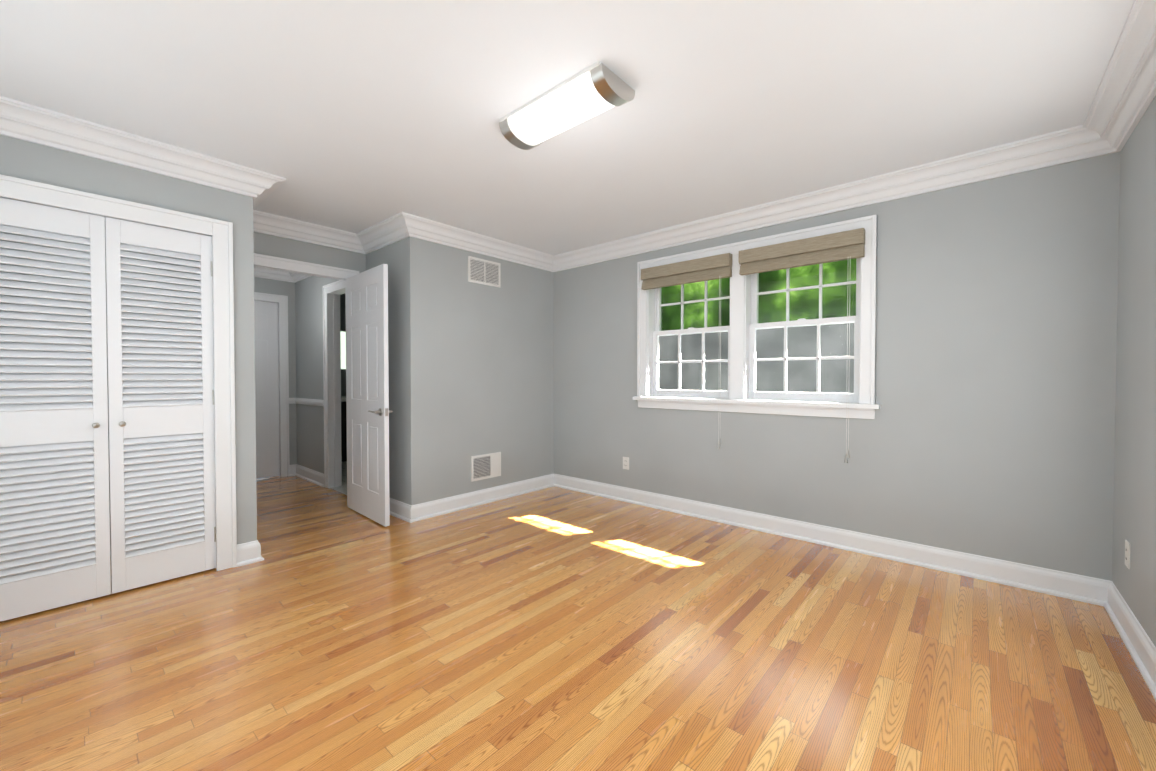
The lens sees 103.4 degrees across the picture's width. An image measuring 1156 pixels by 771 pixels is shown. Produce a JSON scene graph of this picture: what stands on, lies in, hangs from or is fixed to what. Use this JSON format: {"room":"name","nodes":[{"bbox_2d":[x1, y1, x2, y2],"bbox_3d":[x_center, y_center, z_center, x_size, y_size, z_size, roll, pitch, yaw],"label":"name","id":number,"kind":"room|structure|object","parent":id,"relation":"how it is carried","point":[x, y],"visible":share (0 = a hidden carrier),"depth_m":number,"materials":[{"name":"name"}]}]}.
{"room":"empty bedroom","nodes":[
{"label":"empty bedroom","id":0,"kind":"room"},
{"bbox_2d":[0,226,363,555],"bbox_3d":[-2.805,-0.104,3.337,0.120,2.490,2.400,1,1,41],"label":"wall","id":1,"kind":"structure","parent":0,"point":[305,356],"depth_m":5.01,"materials":[{"name":"paint"}]},
{"bbox_2d":[254,253,358,505],"bbox_3d":[-2.330,0.036,3.828,0.104,2.133,0.946,1,1,41],"label":"door frame","id":2,"kind":"structure","parent":1,"relation":"attached to","point":[288,265],"depth_m":3.82,"materials":[{"name":"paint"}]},
{"bbox_2d":[253,215,369,253],"bbox_3d":[-2.248,-1.263,3.753,0.144,0.126,1.057,1,1,41],"label":"crown molding","id":3,"kind":"structure","parent":1,"relation":"attached to","point":[280,226],"depth_m":3.77,"materials":[{"name":"paint"}]},
{"bbox_2d":[346,264,392,526],"bbox_3d":[-1.776,0.075,3.796,0.792,2.033,0.148,1,1,41],"label":"bedroom door","id":4,"kind":"structure","parent":1,"relation":"in","point":[368,411],"depth_m":3.74,"materials":[{"name":"paint"}]},
{"bbox_2d":[200,232,255,386],"bbox_3d":[-3.190,-0.112,3.824,2.700,2.490,0.135,1,1,41],"label":"wall","id":5,"kind":"structure","parent":0,"point":[254,233],"depth_m":3.56,"materials":[{"name":"paint"}]},
{"bbox_2d":[237,540,263,563],"bbox_3d":[-2.335,1.049,3.173,0.830,0.130,0.045,1,1,41],"label":"baseboard","id":6,"kind":"structure","parent":5,"relation":"attached to","point":[251,550],"depth_m":2.88,"materials":[{"name":"paint"}]},
{"bbox_2d":[253,200,275,227],"bbox_3d":[-2.239,-1.253,3.138,0.630,0.126,0.144,1,1,41],"label":"crown molding","id":7,"kind":"structure","parent":5,"relation":"attached to","point":[259,217],"depth_m":3.50,"materials":[{"name":"paint"}]},
{"bbox_2d":[254,301,279,478],"bbox_3d":[-3.762,0.054,5.068,0.113,2.033,0.769,1,1,41],"label":"hall door","id":8,"kind":"structure","parent":5,"relation":"in","point":[266,385],"depth_m":5.28,"materials":[{"name":"paint"}]},
{"bbox_2d":[254,292,289,476],"bbox_3d":[-3.783,0.015,5.086,0.147,2.133,0.941,1,1,41],"label":"door frame","id":9,"kind":"structure","parent":5,"relation":"attached to","point":[283,372],"depth_m":5.36,"materials":[{"name":"paint"}]},
{"bbox_2d":[0,135,553,544],"bbox_3d":[-1.652,-0.106,3.439,0.120,2.490,4.074,1,1,41],"label":"wall","id":10,"kind":"structure","parent":0,"point":[478,369],"depth_m":3.88,"materials":[{"name":"paint"}]},
{"bbox_2d":[0,197,110,621],"bbox_3d":[-2.637,0.115,2.247,0.075,2.003,0.446,1,1,41],"label":"closet door","id":11,"kind":"structure","parent":10,"relation":"in","point":[54,510],"depth_m":2.28,"materials":[{"name":"paint"}]},
{"bbox_2d":[0,174,236,570],"bbox_3d":[-2.514,0.070,2.438,0.147,2.112,1.081,1,1,41],"label":"trim","id":12,"kind":"structure","parent":10,"relation":"attached to","point":[220,232],"depth_m":2.74,"materials":[{"name":"paint"}]},
{"bbox_2d":[0,96,285,203],"bbox_3d":[-2.349,-1.241,2.425,0.144,0.126,1.359,1,1,41],"label":"crown molding","id":13,"kind":"structure","parent":10,"relation":"attached to","point":[18,120],"depth_m":2.40,"materials":[{"name":"paint"}]},
{"bbox_2d":[105,217,215,593],"bbox_3d":[-2.340,0.110,2.585,0.075,2.003,0.446,1,1,41],"label":"closet door","id":14,"kind":"structure","parent":10,"relation":"in","point":[162,485],"depth_m":2.58,"materials":[{"name":"paint"}]},
{"bbox_2d":[388,212,551,270],"bbox_3d":[-0.848,-1.270,4.135,0.144,0.126,1.652,1,1,41],"label":"crown molding","id":15,"kind":"structure","parent":10,"relation":"attached to","point":[404,224],"depth_m":3.97,"materials":[{"name":"paint"}]},
{"bbox_2d":[405,474,552,522],"bbox_3d":[-0.824,1.030,4.287,0.030,0.130,1.628,1,1,41],"label":"baseboard","id":16,"kind":"structure","parent":10,"relation":"attached to","point":[413,513],"depth_m":4.14,"materials":[{"name":"paint"}]},
{"bbox_2d":[468,256,500,287],"bbox_3d":[-0.864,-1.049,4.223,0.009,0.230,0.365,1,1,41],"label":"air vent","id":17,"kind":"object","parent":10,"relation":"in","point":[484,272],"visible":1,"depth_m":4.21,"materials":[{"name":"white plastic"}]},
{"bbox_2d":[471,452,500,481],"bbox_3d":[-0.856,0.756,4.262,0.009,0.230,0.340,1,1,41],"label":"air vent","id":18,"kind":"object","parent":10,"relation":"in","point":[485,466],"visible":1,"depth_m":4.26,"materials":[{"name":"white plastic"}]},
{"bbox_2d":[331,461,346,494],"bbox_3d":[-2.244,1.072,5.589,3.580,0.004,1.652,1,1,41],"label":"floor","id":19,"kind":"structure","parent":0,"point":[342,489],"depth_m":5.07,"materials":[{"name":"grey tile"}]},
{"bbox_2d":[341,396,346,461],"bbox_3d":[-3.268,0.608,6.689,0.560,0.884,1.190,1,1,41],"label":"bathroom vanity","id":20,"kind":"object","parent":19,"relation":"on","point":[343,432],"visible":0.02,"depth_m":6.32,"materials":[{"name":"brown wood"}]},
{"bbox_2d":[340,294,345,395],"bbox_3d":[-3.635,-0.161,6.788,0.120,2.490,1.650,1,1,41],"label":"wall","id":21,"kind":"structure","parent":0,"point":[343,329],"depth_m":6.82,"materials":[{"name":"grey paint"}]},
{"bbox_2d":[340,331,345,368],"bbox_3d":[-3.463,-0.528,6.875,0.005,0.560,0.800,1,1,41],"label":"bathroom window","id":22,"kind":"structure","parent":21,"relation":"in","point":[343,348],"depth_m":6.82,"materials":[{"name":"white glass"}]},
{"bbox_2d":[364,240,403,502],"bbox_3d":[-2.418,-0.127,4.703,2.700,2.490,0.120,1,1,41],"label":"wall","id":23,"kind":"structure","parent":0,"point":[392,254],"depth_m":3.86,"materials":[{"name":"paint"}]},
{"bbox_2d":[280,271,310,282],"bbox_3d":[-2.735,-1.280,4.787,1.850,0.126,0.144,1,1,41],"label":"crown molding","id":24,"kind":"structure","parent":23,"relation":"attached to","point":[288,276],"depth_m":5.32,"materials":[{"name":"paint"}]},
{"bbox_2d":[289,398,323,406],"bbox_3d":[-3.072,0.186,5.145,0.900,0.070,0.087,1,1,41],"label":"trim","id":25,"kind":"structure","parent":23,"relation":"attached to","point":[314,402],"depth_m":5.19,"materials":[{"name":"paint"}]},
{"bbox_2d":[290,464,323,486],"bbox_3d":[-3.061,1.016,5.172,0.900,0.130,0.052,1,1,41],"label":"baseboard","id":26,"kind":"structure","parent":23,"relation":"attached to","point":[310,475],"depth_m":5.21,"materials":[{"name":"paint"}]},
{"bbox_2d":[322,280,344,487],"bbox_3d":[-2.344,0.021,4.623,0.826,2.138,0.147,1,1,41],"label":"door frame","id":27,"kind":"structure","parent":23,"relation":"attached to","point":[333,292],"depth_m":4.83,"materials":[{"name":"paint"}]},
{"bbox_2d":[356,218,403,251],"bbox_3d":[-1.637,-1.265,3.824,0.630,0.126,0.144,1,1,41],"label":"crown molding","id":28,"kind":"structure","parent":23,"relation":"attached to","point":[375,237],"depth_m":3.91,"materials":[{"name":"paint"}]},
{"bbox_2d":[389,497,405,520],"bbox_3d":[-1.664,1.036,3.961,0.800,0.130,0.030,1,1,41],"label":"baseboard","id":29,"kind":"structure","parent":23,"relation":"attached to","point":[397,508],"depth_m":3.83,"materials":[{"name":"paint"}]},
{"bbox_2d":[0,0,1134,293],"bbox_3d":[-1.505,-1.359,3.323,8.125,0.080,4.524,1,1,41],"label":"ceiling","id":30,"kind":"structure","parent":0,"point":[354,116],"depth_m":2.01,"materials":[{"name":"paint"}]},
{"bbox_2d":[254,267,283,280],"bbox_3d":[-3.679,-1.284,5.003,0.144,0.126,0.720,1,1,41],"label":"crown molding","id":31,"kind":"structure","parent":30,"relation":"attached to","point":[258,272],"depth_m":5.20,"materials":[{"name":"paint"}]},
{"bbox_2d":[499,61,634,149],"bbox_3d":[-0.069,-1.255,2.115,0.640,0.088,0.244,1,1,41],"label":"flush-mount light fixture","id":32,"kind":"object","parent":30,"relation":"attached to","point":[595,89],"visible":1,"depth_m":2.03,"materials":[{"name":"white glass"}]},
{"bbox_2d":[0,476,1155,770],"bbox_3d":[-1.505,1.150,3.365,8.125,0.080,4.524,1,1,41],"label":"floor","id":33,"kind":"structure","parent":0,"point":[554,628],"depth_m":1.89,"materials":[{"name":"brown wood"}]},
{"bbox_2d":[554,152,1119,580],"bbox_3d":[1.297,-0.110,3.695,4.215,2.490,0.200,1,1,41],"label":"wall","id":34,"kind":"structure","parent":0,"point":[988,430],"depth_m":2.75,"materials":[{"name":"paint"}]},
{"bbox_2d":[623,457,628,469],"bbox_3d":[0.453,0.735,4.312,0.070,0.115,0.007,1,1,41],"label":"outlet","id":35,"kind":"object","parent":34,"relation":"attached to","point":[625,462],"visible":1,"depth_m":4.31,"materials":[{"name":"white plastic"}]},
{"bbox_2d":[657,263,855,392],"bbox_3d":[1.333,-0.462,3.675,1.567,1.015,0.050,1,1,41],"label":"window","id":36,"kind":"structure","parent":34,"relation":"in","point":[760,333],"depth_m":3.54,"materials":[{"name":"clear glass"}]},
{"bbox_2d":[641,253,731,448],"bbox_3d":[0.886,-0.268,3.849,0.820,1.540,0.071,1,1,41],"label":"blinds","id":37,"kind":"object","parent":36,"relation":"attached to","point":[719,267],"visible":1,"depth_m":3.77,"materials":[{"name":"fabric"}]},
{"bbox_2d":[739,228,864,462],"bbox_3d":[1.558,-0.258,3.259,0.824,1.540,0.071,1,1,41],"label":"blinds","id":38,"kind":"object","parent":36,"relation":"attached to","point":[841,246],"visible":1,"depth_m":3.18,"materials":[{"name":"fabric"}]},
{"bbox_2d":[633,215,880,418],"bbox_3d":[1.312,-0.455,3.657,1.908,1.330,0.288,1,1,41],"label":"window frame","id":39,"kind":"structure","parent":34,"relation":"attached to","point":[741,395],"depth_m":3.55,"materials":[{"name":"paint"}]},
{"bbox_2d":[659,323,853,392],"bbox_3d":[1.371,-0.178,3.723,1.641,0.585,0.001,1,1,41],"label":"screen","id":40,"kind":"object","parent":39,"relation":"attached to","point":[669,351],"depth_m":3.57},
{"bbox_2d":[548,126,1079,271],"bbox_3d":[1.122,-1.261,3.601,3.810,0.126,0.144,1,1,41],"label":"crown molding","id":41,"kind":"structure","parent":34,"relation":"attached to","point":[1057,147],"depth_m":2.98,"materials":[{"name":"paint"}]},
{"bbox_2d":[553,474,1103,604],"bbox_3d":[1.204,1.041,3.642,3.930,0.130,0.030,1,1,41],"label":"baseboard","id":42,"kind":"structure","parent":34,"relation":"attached to","point":[1082,588],"depth_m":3.00,"materials":[{"name":"paint"}]},
{"bbox_2d":[1112,95,1155,646],"bbox_3d":[1.387,-0.061,0.694,0.120,2.490,4.194,1,1,41],"label":"wall","id":43,"kind":"structure","parent":0,"point":[1134,516],"depth_m":2.00,"materials":[{"name":"paint"}]},
{"bbox_2d":[1076,0,1155,160],"bbox_3d":[1.328,-1.215,0.806,0.144,0.126,4.074,1,1,41],"label":"crown molding","id":44,"kind":"structure","parent":43,"relation":"attached to","point":[1122,98],"depth_m":1.90,"materials":[{"name":"paint"}]},
{"bbox_2d":[1097,580,1155,699],"bbox_3d":[1.370,1.087,0.807,0.030,0.130,4.074,1,1,41],"label":"baseboard","id":45,"kind":"structure","parent":43,"relation":"attached to","point":[1134,636],"depth_m":1.97,"materials":[{"name":"paint"}]},
{"bbox_2d":[1125,540,1130,568],"bbox_3d":[2.512,0.771,2.086,0.007,0.115,0.070,1,1,41],"label":"outlet","id":46,"kind":"object","parent":43,"relation":"attached to","point":[1127,552],"visible":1,"depth_m":2.07,"materials":[{"name":"white plastic"}]},
{"label":"outside","id":47,"kind":"structure","parent":0,"visible":0},
{"bbox_2d":[661,258,855,330],"bbox_3d":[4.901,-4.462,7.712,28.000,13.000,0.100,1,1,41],"label":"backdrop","id":48,"kind":"structure","parent":47,"point":[696,320],"depth_m":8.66,"materials":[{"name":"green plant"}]}
]}

